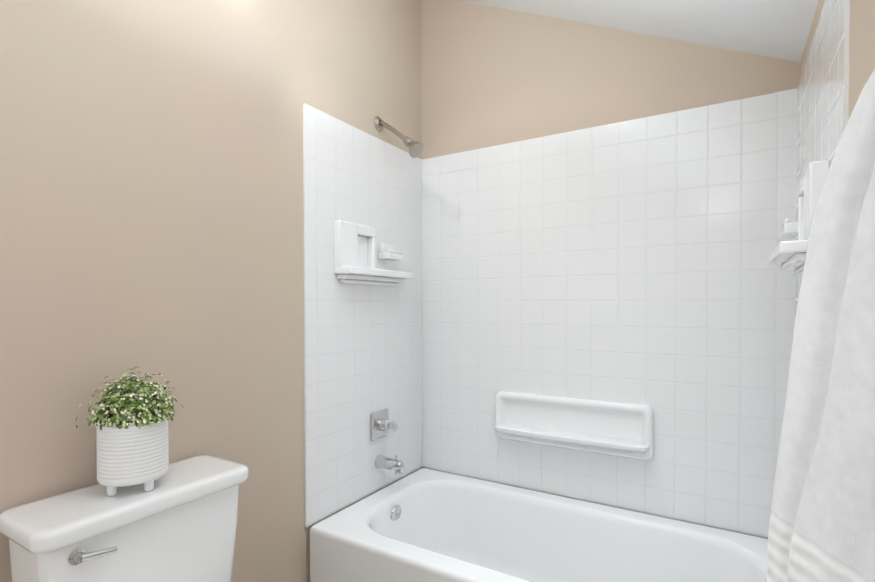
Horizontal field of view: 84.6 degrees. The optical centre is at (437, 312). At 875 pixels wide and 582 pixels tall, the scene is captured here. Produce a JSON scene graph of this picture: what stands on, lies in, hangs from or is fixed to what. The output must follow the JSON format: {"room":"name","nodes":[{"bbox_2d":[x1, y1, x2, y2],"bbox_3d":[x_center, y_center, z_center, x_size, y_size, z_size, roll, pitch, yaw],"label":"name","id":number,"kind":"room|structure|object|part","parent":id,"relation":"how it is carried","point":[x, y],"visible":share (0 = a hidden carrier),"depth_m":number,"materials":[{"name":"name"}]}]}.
{"room":"bathroom","nodes":[
{"label":"bathroom","id":0,"kind":"room"},
{"bbox_2d":[0,0,421,581],"bbox_3d":[-0.900,-0.232,1.164,0.100,2.802,3.200,0,1,31],"label":"wall","id":1,"kind":"structure","parent":0,"point":[151,191],"depth_m":1.35,"materials":[{"name":"beige paint"}]},
{"bbox_2d":[303,103,421,526],"bbox_3d":[-0.280,0.009,2.086,0.008,1.544,0.786,0,1,31],"label":"wall tile","id":2,"kind":"structure","parent":1,"relation":"attached to","point":[362,352],"depth_m":1.99,"materials":[{"name":"white tile"}]},
{"bbox_2d":[370,408,397,440],"bbox_3d":[-0.220,0.492,2.095,0.092,0.124,0.124,0,1,31],"label":"tub valve","id":3,"kind":"object","parent":2,"relation":"attached to","point":[381,426],"visible":1,"depth_m":2.08,"materials":[{"name":"silver metal"}]},
{"bbox_2d":[374,454,403,474],"bbox_3d":[-0.204,0.653,2.087,0.130,0.076,0.060,0,1,31],"label":"tub spout","id":4,"kind":"object","parent":2,"relation":"attached to","point":[396,465],"visible":1,"depth_m":2.07,"materials":[{"name":"silver metal"}]},
{"bbox_2d":[334,220,412,285],"bbox_3d":[-0.257,-0.239,2.026,0.092,0.241,0.420,0,1,31],"label":"soap shelf","id":5,"kind":"object","parent":1,"relation":"attached to","point":[354,254],"visible":1,"depth_m":1.95,"materials":[{"name":"white ceramic"}]},
{"bbox_2d":[374,116,423,157],"bbox_3d":[-0.162,-0.757,2.055,0.230,0.208,0.072,0,1,31],"label":"shower head","id":6,"kind":"object","parent":1,"relation":"attached to","point":[415,149],"visible":1,"depth_m":2.03},
{"bbox_2d":[421,0,799,538],"bbox_3d":[0.599,-0.219,2.069,1.526,2.753,0.100,0,1,31],"label":"wall","id":7,"kind":"structure","parent":0,"point":[493,76],"depth_m":2.07,"materials":[{"name":"beige paint"}]},
{"bbox_2d":[494,390,653,459],"bbox_3d":[0.532,0.463,1.998,0.660,0.215,0.090,0,1,31],"label":"shelf","id":8,"kind":"object","parent":7,"relation":"attached to","point":[619,429],"visible":0.96,"depth_m":1.99,"materials":[{"name":"white ceramic"}]},
{"bbox_2d":[422,93,773,537],"bbox_3d":[0.571,0.010,2.026,1.510,1.544,0.008,0,1,31],"label":"wall tile","id":9,"kind":"structure","parent":7,"relation":"attached to","point":[624,261],"depth_m":1.93,"materials":[{"name":"white tile"}]},
{"bbox_2d":[771,88,796,506],"bbox_3d":[1.186,0.015,1.647,0.064,1.544,0.003,0,1,31],"label":"wall tile","id":10,"kind":"structure","parent":7,"relation":"attached to","point":[784,200],"depth_m":1.65,"materials":[{"name":"white tile"}]},
{"bbox_2d":[462,0,818,61],"bbox_3d":[-0.204,-1.256,0.730,1.726,0.942,3.200,0,1,31],"label":"ceiling","id":11,"kind":"structure","parent":0,"point":[779,29],"depth_m":1.64,"materials":[{"name":"white paint"}]},
{"bbox_2d":[800,0,874,117],"bbox_3d":[0.491,0.175,0.327,0.100,2.008,3.200,0,1,31],"label":"wall","id":12,"kind":"structure","parent":0,"point":[862,44],"depth_m":0.89,"materials":[{"name":"beige paint"}]},
{"bbox_2d":[767,160,829,275],"bbox_3d":[0.957,-0.230,1.291,0.092,0.241,0.420,0,1,31],"label":"soap shelf","id":13,"kind":"object","parent":12,"relation":"attached to","point":[788,255],"visible":0.73,"depth_m":1.15,"materials":[{"name":"white ceramic"}]},
{"bbox_2d":[767,69,874,581],"bbox_3d":[0.442,0.191,0.488,0.150,1.143,0.415,0,1,31],"label":"shower curtain","id":14,"kind":"object","parent":12,"relation":"attached to","point":[822,524],"visible":1,"depth_m":0.55,"materials":[{"name":"white fabric"}]},
{"bbox_2d":[795,0,849,317],"bbox_3d":[1.018,0.019,1.300,0.008,1.544,0.786,0,1,31],"label":"wall tile","id":15,"kind":"structure","parent":12,"relation":"attached to","point":[823,104],"depth_m":1.15,"materials":[{"name":"white tile"}]},
{"bbox_3d":[-0.204,1.224,0.761,1.726,0.100,3.200,0,1,31],"label":"floor","id":16,"kind":"structure","parent":0,"visible":0},
{"bbox_2d":[0,455,248,581],"bbox_3d":[-0.504,0.793,1.030,0.713,0.756,0.478,0,1,31],"label":"toilet","id":17,"kind":"object","parent":16,"relation":"on","point":[178,523],"visible":0.98,"depth_m":1.08,"materials":[{"name":"white ceramic"}]},
{"bbox_3d":[-0.702,0.489,0.980,0.030,0.032,0.079,0,1,31],"label":"handle","id":18,"kind":"part","parent":17,"relation":"part of","materials":[{"name":"silver metal"}]},
{"bbox_2d":[75,367,176,495],"bbox_3d":[-0.717,0.272,1.139,0.212,0.281,0.210,0,1,31],"label":"plant pot","id":19,"kind":"object","parent":17,"relation":"on","point":[132,440],"visible":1,"depth_m":1.08,"materials":[{"name":"white ceramic"}]},
{"bbox_2d":[310,468,767,581],"bbox_3d":[0.367,0.972,1.703,1.502,0.380,0.768,0,1,31],"label":"bathtub","id":20,"kind":"object","parent":16,"relation":"on","point":[425,525],"visible":0.92,"depth_m":1.88,"materials":[{"name":"white ceramic"}]}
]}

